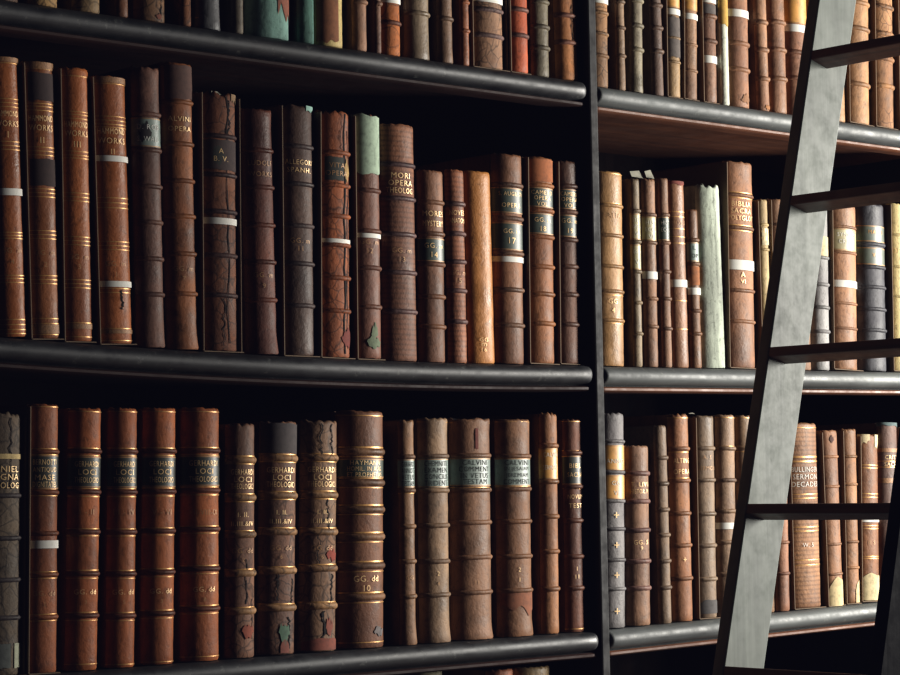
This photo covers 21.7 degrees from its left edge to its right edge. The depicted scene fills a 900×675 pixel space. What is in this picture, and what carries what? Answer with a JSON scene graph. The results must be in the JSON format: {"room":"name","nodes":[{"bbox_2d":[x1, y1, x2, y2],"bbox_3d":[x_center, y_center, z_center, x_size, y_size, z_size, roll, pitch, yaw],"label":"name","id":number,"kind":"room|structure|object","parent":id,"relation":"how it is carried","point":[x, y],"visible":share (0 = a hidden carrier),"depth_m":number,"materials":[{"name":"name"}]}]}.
{"room":"library","nodes":[
{"label":"library","id":0,"kind":"room"},
{"bbox_3d":[1.754,1.514,1.974,9.000,0.050,5.600,2,-5,-42],"label":"floor","id":1,"kind":"structure","parent":0,"visible":0},
{"bbox_2d":[0,0,899,674],"bbox_3d":[-0.044,0.369,3.686,2.369,2.511,0.427,2,-5,-42],"label":"bookcase","id":2,"kind":"object","parent":1,"relation":"on","point":[453,111],"visible":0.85,"depth_m":3.68,"materials":[{"name":"black paint"}]},
{"bbox_2d":[0,411,26,674],"bbox_3d":[-0.636,0.266,3.037,0.066,0.336,0.228,3,-6,-42],"label":"book","id":3,"kind":"object","parent":2,"relation":"on","point":[13,427],"visible":1,"depth_m":2.96,"materials":[{"name":"leather"}]},
{"bbox_2d":[0,56,26,337],"bbox_3d":[-0.639,-0.174,3.076,0.057,0.361,0.237,2,-5,-42],"label":"book","id":4,"kind":"object","parent":2,"relation":"on","point":[13,319],"visible":1,"depth_m":2.99,"materials":[{"name":"brown leather"}]},
{"bbox_2d":[0,404,59,674],"bbox_3d":[-0.592,0.263,3.078,0.049,0.345,0.230,3,-6,-42],"label":"book","id":5,"kind":"object","parent":2,"relation":"on","point":[41,615],"visible":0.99,"depth_m":2.99,"materials":[{"name":"leather"}]},
{"bbox_2d":[18,0,56,7],"bbox_3d":[-0.603,-0.597,3.137,0.046,0.346,0.227,3,-5,-42],"label":"book","id":6,"kind":"object","parent":2,"relation":"on","point":[48,3],"visible":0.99,"depth_m":3.04,"materials":[{"name":"leather"}]},
{"bbox_2d":[13,61,63,340],"bbox_3d":[-0.603,-0.171,3.111,0.050,0.362,0.239,0,-4,-42],"label":"book","id":7,"kind":"object","parent":2,"relation":"on","point":[35,78],"visible":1,"depth_m":3.02,"materials":[{"name":"brown leather"}]},
{"bbox_2d":[51,67,96,343],"bbox_3d":[-0.564,-0.167,3.146,0.050,0.362,0.239,1,-4,-42],"label":"book","id":8,"kind":"object","parent":2,"relation":"on","point":[71,122],"visible":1,"depth_m":3.06,"materials":[{"name":"brown leather"}]},
{"bbox_2d":[57,0,98,13],"bbox_3d":[-0.552,-0.592,3.180,0.044,0.339,0.222,3,-5,-42],"label":"book","id":9,"kind":"object","parent":2,"relation":"on","point":[91,6],"visible":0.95,"depth_m":3.09,"materials":[{"name":"leather"}]},
{"bbox_2d":[56,408,101,670],"bbox_3d":[-0.544,0.267,3.120,0.051,0.340,0.228,5,-6,-42],"label":"book","id":10,"kind":"object","parent":2,"relation":"on","point":[78,444],"visible":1,"depth_m":3.04,"materials":[{"name":"leather"}]},
{"bbox_2d":[88,75,136,345],"bbox_3d":[-0.521,-0.162,3.184,0.060,0.358,0.240,0,-4,-42],"label":"book","id":11,"kind":"object","parent":2,"relation":"on","point":[111,285],"visible":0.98,"depth_m":3.09,"materials":[{"name":"brown leather"}]},
{"bbox_2d":[99,0,127,17],"bbox_3d":[-0.511,-0.592,3.214,0.022,0.343,0.218,3,-5,-42],"label":"book","id":12,"kind":"object","parent":2,"relation":"on","point":[119,8],"visible":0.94,"depth_m":3.13,"materials":[{"name":"leather"}]},
{"bbox_2d":[97,407,137,667],"bbox_3d":[-0.500,0.268,3.160,0.047,0.341,0.227,4,-6,-42],"label":"book","id":13,"kind":"object","parent":2,"relation":"on","point":[118,430],"visible":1,"depth_m":3.08,"materials":[{"name":"leather"}]},
{"bbox_2d":[98,66,164,348],"bbox_3d":[-0.482,-0.169,3.226,0.048,0.379,0.250,1,-4,-42],"label":"book","id":14,"kind":"object","parent":2,"relation":"on","point":[142,115],"visible":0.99,"depth_m":3.13,"materials":[{"name":"leather"}]},
{"bbox_2d":[127,0,163,22],"bbox_3d":[-0.480,-0.597,3.254,0.050,0.356,0.236,3,-5,-42],"label":"book","id":15,"kind":"object","parent":2,"relation":"on","point":[148,10],"visible":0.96,"depth_m":3.15,"materials":[{"name":"leather"}]},
{"bbox_2d":[134,407,176,664],"bbox_3d":[-0.457,0.270,3.201,0.055,0.341,0.230,4,-6,-42],"label":"book","id":16,"kind":"object","parent":2,"relation":"on","point":[155,445],"visible":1,"depth_m":3.12,"materials":[{"name":"leather"}]},
{"bbox_2d":[144,62,198,350],"bbox_3d":[-0.446,-0.172,3.266,0.056,0.391,0.260,1,-4,-42],"label":"book","id":17,"kind":"object","parent":2,"relation":"on","point":[176,104],"visible":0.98,"depth_m":3.17,"materials":[{"name":"leather"}]},
{"bbox_2d":[164,0,190,26],"bbox_3d":[-0.436,-0.594,3.287,0.019,0.353,0.224,3,-5,-42],"label":"book","id":18,"kind":"object","parent":2,"relation":"on","point":[176,12],"visible":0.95,"depth_m":3.20,"materials":[{"name":"leather"}]},
{"bbox_2d":[173,407,220,661],"bbox_3d":[-0.406,0.272,3.250,0.065,0.342,0.233,3,-6,-42],"label":"book","id":19,"kind":"object","parent":2,"relation":"on","point":[196,608],"visible":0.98,"depth_m":3.16,"materials":[{"name":"leather"}]},
{"bbox_2d":[190,0,219,30],"bbox_3d":[-0.407,-0.593,3.316,0.043,0.352,0.231,3,-5,-42],"label":"book","id":20,"kind":"object","parent":2,"relation":"on","point":[204,13],"visible":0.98,"depth_m":3.22,"materials":[{"name":"grey leather"}]},
{"bbox_2d":[191,90,243,353],"bbox_3d":[-0.392,-0.155,3.304,0.068,0.366,0.245,3,-5,-42],"label":"book","id":21,"kind":"object","parent":2,"relation":"on","point":[215,116],"visible":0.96,"depth_m":3.21,"materials":[{"name":"leather"}]},
{"bbox_2d":[219,0,242,33],"bbox_3d":[-0.369,-0.589,3.346,0.020,0.347,0.221,3,-5,-42],"label":"book","id":22,"kind":"object","parent":2,"relation":"on","point":[230,11],"visible":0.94,"depth_m":3.26,"materials":[{"name":"leather"}]},
{"bbox_2d":[218,423,255,657],"bbox_3d":[-0.351,0.283,3.286,0.051,0.321,0.216,4,-6,-42],"label":"book","id":23,"kind":"object","parent":2,"relation":"on","point":[236,497],"visible":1,"depth_m":3.21,"materials":[{"name":"leather"}]},
{"bbox_2d":[219,421,297,654],"bbox_3d":[-0.304,0.284,3.333,0.074,0.324,0.222,2,-5,-42],"label":"book","id":24,"kind":"object","parent":2,"relation":"on","point":[275,444],"visible":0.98,"depth_m":3.25,"materials":[{"name":"leather"}]},
{"bbox_2d":[238,108,278,355],"bbox_3d":[-0.335,-0.142,3.346,0.058,0.344,0.231,1,-4,-42],"label":"book","id":25,"kind":"object","parent":2,"relation":"on","point":[259,300],"visible":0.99,"depth_m":3.26,"materials":[{"name":"leather"}]},
{"bbox_2d":[243,0,288,40],"bbox_3d":[-0.332,-0.596,3.398,0.078,0.365,0.248,3,-5,-42],"label":"book","id":26,"kind":"object","parent":2,"relation":"on","point":[261,18],"visible":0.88,"depth_m":3.29,"materials":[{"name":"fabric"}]},
{"bbox_2d":[260,103,319,357],"bbox_3d":[-0.289,-0.145,3.396,0.066,0.359,0.243,3,-5,-42],"label":"book","id":27,"kind":"object","parent":2,"relation":"on","point":[291,125],"visible":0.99,"depth_m":3.30,"materials":[{"name":"leather"}]},
{"bbox_2d":[288,0,313,43],"bbox_3d":[-0.280,-0.589,3.431,0.031,0.353,0.227,3,-5,-42],"label":"book","id":28,"kind":"object","parent":2,"relation":"on","point":[301,12],"visible":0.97,"depth_m":3.34,"materials":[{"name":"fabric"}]},
{"bbox_2d":[272,419,338,651],"bbox_3d":[-0.250,0.285,3.384,0.067,0.326,0.223,4,-6,-42],"label":"book","id":29,"kind":"object","parent":2,"relation":"on","point":[315,476],"visible":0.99,"depth_m":3.30,"materials":[{"name":"leather"}]},
{"bbox_2d":[245,410,384,648],"bbox_3d":[-0.195,0.281,3.446,0.088,0.340,0.240,4,-6,-42],"label":"book","id":30,"kind":"object","parent":2,"relation":"on","point":[359,595],"visible":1,"depth_m":3.35,"materials":[{"name":"leather"}]},
{"bbox_2d":[313,0,341,47],"bbox_3d":[-0.247,-0.584,3.462,0.054,0.346,0.230,2,-5,-42],"label":"book","id":31,"kind":"object","parent":2,"relation":"on","point":[327,13],"visible":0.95,"depth_m":3.36,"materials":[{"name":"brown leather"}]},
{"bbox_2d":[312,110,355,359],"bbox_3d":[-0.238,-0.142,3.441,0.064,0.358,0.242,3,-6,-42],"label":"book","id":32,"kind":"object","parent":2,"relation":"on","point":[331,155],"visible":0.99,"depth_m":3.35,"materials":[{"name":"leather"}]},
{"bbox_2d":[342,0,367,51],"bbox_3d":[-0.204,-0.584,3.496,0.029,0.349,0.227,2,-5,-42],"label":"book","id":33,"kind":"object","parent":2,"relation":"on","point":[353,11],"visible":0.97,"depth_m":3.41,"materials":[{"name":"leather"}]},
{"bbox_2d":[349,113,384,360],"bbox_3d":[-0.193,-0.140,3.481,0.054,0.359,0.239,3,-5,-42],"label":"book","id":34,"kind":"object","parent":2,"relation":"on","point":[364,232],"visible":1,"depth_m":3.39,"materials":[{"name":"leather"}]},
{"bbox_2d":[366,0,382,53],"bbox_3d":[-0.179,-0.583,3.516,0.017,0.347,0.222,3,-5,-42],"label":"book","id":35,"kind":"object","parent":2,"relation":"on","point":[373,8],"visible":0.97,"depth_m":3.43,"materials":[{"name":"leather"}]},
{"bbox_2d":[381,0,400,55],"bbox_3d":[-0.164,-0.592,3.543,0.041,0.367,0.241,3,-5,-42],"label":"book","id":36,"kind":"object","parent":2,"relation":"on","point":[390,24],"visible":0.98,"depth_m":3.44,"materials":[{"name":"leather"}]},
{"bbox_2d":[379,123,417,361],"bbox_3d":[-0.145,-0.134,3.522,0.068,0.350,0.236,2,-5,-42],"label":"book","id":37,"kind":"object","parent":2,"relation":"on","point":[398,313],"visible":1,"depth_m":3.43,"materials":[{"name":"leather"}]},
{"bbox_2d":[382,420,416,644],"bbox_3d":[-0.129,0.289,3.489,0.033,0.328,0.214,3,-5,-42],"label":"book","id":38,"kind":"object","parent":2,"relation":"on","point":[399,622],"visible":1,"depth_m":3.41,"materials":[{"name":"leather"}]},
{"bbox_2d":[399,0,429,60],"bbox_3d":[-0.124,-0.588,3.580,0.050,0.362,0.240,2,-5,-42],"label":"book","id":39,"kind":"object","parent":2,"relation":"on","point":[414,15],"visible":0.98,"depth_m":3.48,"materials":[{"name":"beige leather"}]},
{"bbox_2d":[382,418,450,642],"bbox_3d":[-0.089,0.289,3.532,0.062,0.331,0.224,3,-5,-42],"label":"book","id":40,"kind":"object","parent":2,"relation":"on","point":[429,435],"visible":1,"depth_m":3.45,"materials":[{"name":"leather"}]},
{"bbox_2d":[405,671,441,674],"bbox_3d":[-0.119,0.708,3.552,0.066,0.418,0.277,4,-6,-42],"label":"book","id":41,"kind":"object","parent":2,"relation":"on","point":[438,672],"visible":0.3,"depth_m":3.46,"materials":[{"name":"leather"}]},
{"bbox_2d":[414,169,445,362],"bbox_3d":[-0.085,-0.101,3.547,0.054,0.287,0.195,3,-5,-42],"label":"book","id":42,"kind":"object","parent":2,"relation":"on","point":[430,265],"visible":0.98,"depth_m":3.47,"materials":[{"name":"leather"}]},
{"bbox_2d":[428,0,453,63],"bbox_3d":[-0.083,-0.585,3.613,0.032,0.359,0.234,2,-5,-42],"label":"book","id":43,"kind":"object","parent":2,"relation":"on","point":[440,21],"visible":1,"depth_m":3.52,"materials":[{"name":"leather"}]},
{"bbox_2d":[439,169,467,362],"bbox_3d":[-0.049,-0.102,3.579,0.039,0.292,0.194,2,-5,-42],"label":"book","id":44,"kind":"object","parent":2,"relation":"on","point":[455,291],"visible":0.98,"depth_m":3.51,"materials":[{"name":"leather"}]},
{"bbox_2d":[451,0,469,65],"bbox_3d":[-0.054,-0.584,3.637,0.020,0.359,0.230,2,-5,-42],"label":"book","id":45,"kind":"object","parent":2,"relation":"on","point":[460,25],"visible":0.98,"depth_m":3.55,"materials":[{"name":"leather"}]},
{"bbox_2d":[414,153,524,364],"bbox_3d":[0.025,-0.115,3.666,0.067,0.324,0.221,3,-5,-42],"label":"book","id":46,"kind":"object","parent":2,"relation":"on","point":[504,170],"visible":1,"depth_m":3.58,"materials":[{"name":"leather"}]},
{"bbox_2d":[447,417,492,639],"bbox_3d":[-0.033,0.291,3.587,0.086,0.331,0.231,3,-5,-42],"label":"book","id":47,"kind":"object","parent":2,"relation":"on","point":[469,549],"visible":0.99,"depth_m":3.50,"materials":[{"name":"leather"}]},
{"bbox_2d":[442,667,512,674],"bbox_3d":[-0.007,0.715,3.638,0.056,0.411,0.270,4,-6,-42],"label":"book","id":48,"kind":"object","parent":2,"relation":"on","point":[485,670],"visible":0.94,"depth_m":3.57,"materials":[{"name":"leather"}]},
{"bbox_2d":[463,170,493,363],"bbox_3d":[-0.014,-0.101,3.612,0.054,0.292,0.194,1,-4,-42],"label":"book","id":49,"kind":"object","parent":2,"relation":"on","point":[476,184],"visible":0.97,"depth_m":3.54,"materials":[{"name":"brown leather"}]},
{"bbox_2d":[468,0,509,71],"bbox_3d":[-0.022,-0.590,3.684,0.077,0.375,0.257,2,-5,-42],"label":"book","id":50,"kind":"object","parent":2,"relation":"on","point":[488,19],"visible":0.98,"depth_m":3.58,"materials":[{"name":"leather"}]},
{"bbox_2d":[446,412,559,633],"bbox_3d":[0.085,0.291,3.691,0.040,0.341,0.224,3,-6,-42],"label":"book","id":51,"kind":"object","parent":2,"relation":"on","point":[543,445],"visible":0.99,"depth_m":3.61,"materials":[{"name":"leather"}]},
{"bbox_2d":[489,419,532,636],"bbox_3d":[0.033,0.295,3.645,0.074,0.330,0.227,3,-5,-42],"label":"book","id":52,"kind":"object","parent":2,"relation":"on","point":[510,535],"visible":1,"depth_m":3.56,"materials":[{"name":"leather"}]},
{"bbox_2d":[507,0,531,74],"bbox_3d":[0.029,-0.585,3.721,0.044,0.367,0.243,2,-5,-42],"label":"book","id":53,"kind":"object","parent":2,"relation":"on","point":[518,11],"visible":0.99,"depth_m":3.62,"materials":[{"name":"leather"}]},
{"bbox_2d":[490,664,548,674],"bbox_3d":[0.042,0.718,3.689,0.084,0.410,0.278,4,-6,-42],"label":"book","id":54,"kind":"object","parent":2,"relation":"on","point":[519,669],"visible":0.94,"depth_m":3.60,"materials":[{"name":"leather"}]},
{"bbox_2d":[527,0,549,76],"bbox_3d":[0.066,-0.581,3.751,0.039,0.362,0.238,2,-5,-42],"label":"book","id":55,"kind":"object","parent":2,"relation":"on","point":[538,28],"visible":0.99,"depth_m":3.65,"materials":[{"name":"leather"}]},
{"bbox_2d":[521,156,559,364],"bbox_3d":[0.074,-0.114,3.711,0.065,0.324,0.222,3,-5,-42],"label":"book","id":56,"kind":"object","parent":2,"relation":"on","point":[537,172],"visible":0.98,"depth_m":3.63,"materials":[{"name":"leather"}]},
{"bbox_2d":[548,0,577,80],"bbox_3d":[0.106,-0.583,3.792,0.049,0.368,0.244,0,-4,-42],"label":"book","id":57,"kind":"object","parent":2,"relation":"on","point":[562,55],"visible":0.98,"depth_m":3.69,"materials":[{"name":"leather"}]},
{"bbox_2d":[552,160,582,364],"bbox_3d":[0.120,-0.112,3.749,0.051,0.322,0.217,3,-6,-42],"label":"book","id":58,"kind":"object","parent":2,"relation":"on","point":[565,193],"visible":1,"depth_m":3.67,"materials":[{"name":"leather"}]},
{"bbox_2d":[556,419,584,631],"bbox_3d":[0.126,0.298,3.724,0.042,0.331,0.219,3,-5,-42],"label":"book","id":59,"kind":"object","parent":2,"relation":"on","point":[570,486],"visible":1,"depth_m":3.64,"materials":[{"name":"leather"}]},
{"bbox_2d":[595,0,608,87],"bbox_3d":[0.167,-0.570,3.839,0.043,0.354,0.233,3,-6,-42],"label":"book","id":60,"kind":"object","parent":2,"relation":"on","point":[601,14],"visible":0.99,"depth_m":3.75,"materials":[{"name":"leather"}]},
{"bbox_2d":[599,171,624,366],"bbox_3d":[0.191,-0.105,3.814,0.070,0.312,0.215,3,-6,-42],"label":"book","id":61,"kind":"object","parent":2,"relation":"on","point":[610,183],"visible":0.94,"depth_m":3.73,"materials":[{"name":"beige leather"}]},
{"bbox_2d":[604,412,625,627],"bbox_3d":[0.190,0.294,3.790,0.056,0.341,0.229,4,-6,-42],"label":"book","id":62,"kind":"object","parent":2,"relation":"on","point":[614,447],"visible":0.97,"depth_m":3.71,"materials":[{"name":"leather"}]},
{"bbox_2d":[607,0,625,90],"bbox_3d":[0.201,-0.568,3.867,0.023,0.352,0.227,2,-5,-42],"label":"book","id":63,"kind":"object","parent":2,"relation":"on","point":[616,28],"visible":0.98,"depth_m":3.78,"materials":[{"name":"leather"}]},
{"bbox_2d":[621,171,643,366],"bbox_3d":[0.246,-0.108,3.852,0.046,0.322,0.198,3,-5,-42],"label":"book","id":64,"kind":"object","parent":2,"relation":"on","point":[631,247],"visible":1,"depth_m":3.77,"materials":[{"name":"leather"}]},
{"bbox_2d":[624,0,643,92],"bbox_3d":[0.232,-0.566,3.895,0.031,0.352,0.229,4,-6,-42],"label":"book","id":65,"kind":"object","parent":2,"relation":"on","point":[633,24],"visible":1,"depth_m":3.80,"materials":[{"name":"leather"}]},
{"bbox_2d":[624,445,651,625],"bbox_3d":[0.244,0.321,3.815,0.055,0.287,0.196,3,-6,-42],"label":"book","id":66,"kind":"object","parent":2,"relation":"on","point":[636,506],"visible":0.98,"depth_m":3.74,"materials":[{"name":"leather"}]},
{"bbox_2d":[623,425,671,623],"bbox_3d":[0.279,0.307,3.857,0.031,0.320,0.209,1,-4,-42],"label":"book","id":67,"kind":"object","parent":2,"relation":"on","point":[653,437],"visible":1,"depth_m":3.78,"materials":[{"name":"leather"}]},
{"bbox_2d":[638,170,658,367],"bbox_3d":[0.267,-0.109,3.874,0.046,0.326,0.202,3,-5,-42],"label":"book","id":68,"kind":"object","parent":2,"relation":"on","point":[649,278],"visible":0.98,"depth_m":3.79,"materials":[{"name":"leather"}]},
{"bbox_2d":[642,0,663,95],"bbox_3d":[0.265,-0.564,3.925,0.030,0.349,0.228,1,-4,-42],"label":"book","id":69,"kind":"object","parent":2,"relation":"on","point":[652,63],"visible":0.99,"depth_m":3.84,"materials":[{"name":"leather"}]},
{"bbox_2d":[623,413,692,621],"bbox_3d":[0.308,0.299,3.896,0.049,0.338,0.225,2,-5,-42],"label":"book","id":70,"kind":"object","parent":2,"relation":"on","point":[680,544],"visible":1,"depth_m":3.81,"materials":[{"name":"leather"}]},
{"bbox_2d":[654,178,672,367],"bbox_3d":[0.288,-0.101,3.893,0.026,0.311,0.202,2,-5,-42],"label":"book","id":71,"kind":"object","parent":2,"relation":"on","point":[663,270],"visible":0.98,"depth_m":3.82,"materials":[{"name":"leather"}]},
{"bbox_2d":[661,0,682,98],"bbox_3d":[0.296,-0.562,3.955,0.039,0.349,0.229,3,-6,-42],"label":"book","id":72,"kind":"object","parent":2,"relation":"on","point":[670,12],"visible":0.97,"depth_m":3.86,"materials":[{"name":"leather"}]},
{"bbox_2d":[668,180,688,367],"bbox_3d":[0.312,-0.099,3.916,0.041,0.309,0.201,1,-4,-42],"label":"book","id":73,"kind":"object","parent":2,"relation":"on","point":[678,282],"visible":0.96,"depth_m":3.84,"materials":[{"name":"brown leather"}]},
{"bbox_2d":[679,0,699,101],"bbox_3d":[0.329,-0.561,3.984,0.039,0.348,0.228,5,-6,-42],"label":"book","id":74,"kind":"object","parent":2,"relation":"on","point":[688,18],"visible":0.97,"depth_m":3.89,"materials":[{"name":"leather"}]},
{"bbox_2d":[626,161,755,369],"bbox_3d":[0.418,-0.116,4.037,0.078,0.351,0.237,3,-6,-42],"label":"book","id":75,"kind":"object","parent":2,"relation":"on","point":[733,180],"visible":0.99,"depth_m":3.95,"materials":[{"name":"leather"}]},
{"bbox_2d":[684,209,701,367],"bbox_3d":[0.348,-0.076,3.931,0.030,0.264,0.180,1,-4,-42],"label":"book","id":76,"kind":"object","parent":2,"relation":"on","point":[693,292],"visible":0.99,"depth_m":3.86,"materials":[{"name":"leather"}]},
{"bbox_2d":[688,413,719,618],"bbox_3d":[0.353,0.298,3.936,0.054,0.339,0.225,3,-5,-42],"label":"book","id":77,"kind":"object","parent":2,"relation":"on","point":[700,428],"visible":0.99,"depth_m":3.85,"materials":[{"name":"leather"}]},
{"bbox_2d":[683,183,724,368],"bbox_3d":[0.372,-0.099,3.973,0.059,0.312,0.203,1,-4,-42],"label":"book","id":78,"kind":"object","parent":2,"relation":"on","point":[705,200],"visible":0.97,"depth_m":3.90,"materials":[{"name":"fabric"}]},
{"bbox_2d":[696,0,718,103],"bbox_3d":[0.363,-0.558,4.014,0.041,0.346,0.229,3,-5,-42],"label":"book","id":79,"kind":"object","parent":2,"relation":"on","point":[707,42],"visible":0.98,"depth_m":3.92,"materials":[{"name":"leather"}]},
{"bbox_2d":[688,414,736,616],"bbox_3d":[0.392,0.301,3.971,0.050,0.335,0.223,4,-6,-42],"label":"book","id":80,"kind":"object","parent":2,"relation":"on","point":[723,425],"visible":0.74,"depth_m":3.89,"materials":[{"name":"leather"}]},
{"bbox_2d":[715,0,729,105],"bbox_3d":[0.391,-0.556,4.036,0.023,0.342,0.219,2,-5,-42],"label":"book","id":81,"kind":"object","parent":2,"relation":"on","point":[721,23],"visible":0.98,"depth_m":3.95,"materials":[{"name":"beige leather"}]},
{"bbox_2d":[728,0,749,108],"bbox_3d":[0.421,-0.554,4.068,0.058,0.341,0.230,3,-5,-42],"label":"book","id":82,"kind":"object","parent":2,"relation":"on","point":[738,45],"visible":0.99,"depth_m":3.98,"materials":[{"name":"leather"}]},
{"bbox_2d":[734,415,748,508],"bbox_3d":[0.429,0.303,4.003,0.043,0.334,0.221,2,-5,-42],"label":"book","id":83,"kind":"object","parent":2,"relation":"on","point":[740,422],"visible":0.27,"depth_m":3.92,"materials":[{"name":"leather"}]},
{"bbox_2d":[747,0,769,111],"bbox_3d":[0.463,-0.554,4.104,0.034,0.345,0.226,1,-4,-42],"label":"book","id":84,"kind":"object","parent":2,"relation":"on","point":[758,79],"visible":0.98,"depth_m":4.02,"materials":[{"name":"leather"}]},
{"bbox_2d":[752,199,769,367],"bbox_3d":[0.476,-0.086,4.057,0.029,0.292,0.191,2,-4,-42],"label":"book","id":85,"kind":"object","parent":2,"relation":"on","point":[759,207],"visible":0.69,"depth_m":3.99,"materials":[{"name":"beige leather"}]},
{"bbox_2d":[766,199,779,274],"bbox_3d":[0.507,-0.086,4.091,0.053,0.294,0.200,2,-5,-42],"label":"book","id":86,"kind":"object","parent":2,"relation":"on","point":[772,204],"visible":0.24,"depth_m":4.01,"materials":[{"name":"leather"}]},
{"bbox_2d":[766,0,787,113],"bbox_3d":[0.495,-0.555,4.137,0.047,0.349,0.232,2,-5,-42],"label":"book","id":87,"kind":"object","parent":2,"relation":"on","point":[774,9],"visible":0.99,"depth_m":4.04,"materials":[{"name":"leather"}]},
{"bbox_2d":[774,520,789,610],"bbox_3d":[0.500,0.311,4.060,0.036,0.318,0.209,3,-5,-42],"label":"book","id":88,"kind":"object","parent":2,"relation":"on","point":[781,592],"visible":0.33,"depth_m":3.97,"materials":[{"name":"leather"}]},
{"bbox_2d":[784,0,805,114],"bbox_3d":[0.534,-0.556,4.177,0.061,0.354,0.239,3,-5,-42],"label":"book","id":89,"kind":"object","parent":2,"relation":"on","point":[794,10],"visible":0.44,"depth_m":4.08,"materials":[{"name":"leather"}]},
{"bbox_2d":[787,422,825,609],"bbox_3d":[0.544,0.312,4.107,0.086,0.319,0.217,2,-5,-42],"label":"book","id":90,"kind":"object","parent":2,"relation":"on","point":[803,535],"visible":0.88,"depth_m":4.02,"materials":[{"name":"leather"}]},
{"bbox_2d":[806,0,808,16],"bbox_3d":[0.577,-0.554,4.215,0.049,0.355,0.237,2,-5,-42],"label":"book","id":91,"kind":"object","parent":2,"relation":"on","point":[807,1],"visible":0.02,"depth_m":4.12,"materials":[{"name":"leather"}]},
{"bbox_2d":[805,337,810,370],"bbox_3d":[0.549,-0.084,4.126,0.053,0.291,0.198,2,-5,-42],"label":"book","id":92,"kind":"object","parent":2,"relation":"on","point":[808,365],"visible":0.05,"depth_m":4.05,"materials":[{"name":"leather"}]},
{"bbox_2d":[809,214,830,370],"bbox_3d":[0.589,-0.084,4.163,0.048,0.292,0.197,4,-6,-42],"label":"book","id":93,"kind":"object","parent":2,"relation":"on","point":[819,332],"visible":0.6,"depth_m":4.09,"materials":[{"name":"leather"}]},
{"bbox_2d":[816,430,845,606],"bbox_3d":[0.603,0.319,4.149,0.049,0.306,0.203,1,-4,-42],"label":"book","id":94,"kind":"object","parent":2,"relation":"on","point":[831,582],"visible":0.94,"depth_m":4.07,"materials":[{"name":"leather"}]},
{"bbox_2d":[816,429,861,603],"bbox_3d":[0.641,0.319,4.184,0.042,0.307,0.202,3,-5,-42],"label":"book","id":95,"kind":"object","parent":2,"relation":"on","point":[846,439],"visible":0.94,"depth_m":4.11,"materials":[{"name":"leather"}]},
{"bbox_2d":[839,91,844,121],"bbox_3d":[0.613,-0.555,4.249,0.045,0.359,0.238,3,-5,-42],"label":"book","id":96,"kind":"object","parent":2,"relation":"on","point":[842,114],"visible":0.1,"depth_m":4.16,"materials":[{"name":"leather"}]},
{"bbox_2d":[827,207,862,371],"bbox_3d":[0.636,-0.084,4.215,0.084,0.295,0.208,4,-6,-42],"label":"book","id":97,"kind":"object","parent":2,"relation":"on","point":[841,229],"visible":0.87,"depth_m":4.13,"materials":[{"name":"leather"}]},
{"bbox_2d":[815,422,896,585],"bbox_3d":[0.721,0.316,4.266,0.058,0.316,0.213,4,-6,-42],"label":"book","id":98,"kind":"object","parent":2,"relation":"on","point":[886,431],"visible":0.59,"depth_m":4.19,"materials":[{"name":"leather"}]},
{"bbox_2d":[844,0,873,126],"bbox_3d":[0.658,-0.556,4.298,0.082,0.366,0.250,2,-5,-42],"label":"book","id":99,"kind":"object","parent":2,"relation":"on","point":[857,86],"visible":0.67,"depth_m":4.20,"materials":[{"name":"leather"}]},
{"bbox_2d":[855,434,878,601],"bbox_3d":[0.682,0.325,4.219,0.059,0.296,0.198,4,-6,-42],"label":"book","id":100,"kind":"object","parent":2,"relation":"on","point":[866,444],"visible":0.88,"depth_m":4.14,"materials":[{"name":"leather"}]},
{"bbox_2d":[855,204,886,371],"bbox_3d":[0.698,-0.085,4.272,0.077,0.302,0.211,3,-6,-42],"label":"book","id":101,"kind":"object","parent":2,"relation":"on","point":[870,259],"visible":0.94,"depth_m":4.19,"materials":[{"name":"leather"}]},
{"bbox_2d":[868,0,897,129],"bbox_3d":[0.712,-0.557,4.348,0.065,0.370,0.251,4,-6,-42],"label":"book","id":102,"kind":"object","parent":2,"relation":"on","point":[882,88],"visible":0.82,"depth_m":4.25,"materials":[{"name":"leather"}]},
{"bbox_2d":[880,203,899,371],"bbox_3d":[0.754,-0.085,4.324,0.066,0.307,0.211,4,-6,-42],"label":"book","id":103,"kind":"object","parent":2,"relation":"on","point":[891,211],"visible":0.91,"depth_m":4.24,"materials":[{"name":"beige leather"}]},
{"bbox_2d":[892,0,899,129],"bbox_3d":[0.762,-0.558,4.397,0.066,0.377,0.255,4,-6,-42],"label":"book","id":104,"kind":"object","parent":2,"relation":"on","point":[895,3],"visible":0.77,"depth_m":4.28,"materials":[{"name":"leather"}]},
{"bbox_2d":[896,427,899,444],"bbox_3d":[0.770,0.321,4.306,0.064,0.307,0.211,4,-6,-42],"label":"book","id":105,"kind":"object","parent":2,"relation":"on","point":[898,428],"visible":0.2,"depth_m":4.23,"materials":[{"name":"leather"}]},
{"bbox_2d":[712,0,899,674],"bbox_3d":[0.546,0.215,3.298,0.801,2.750,0.293,2,-5,-42],"label":"ladder","id":106,"kind":"object","parent":1,"relation":"on","point":[762,508],"visible":1,"depth_m":3.41,"materials":[{"name":"grey wood"}]}
]}

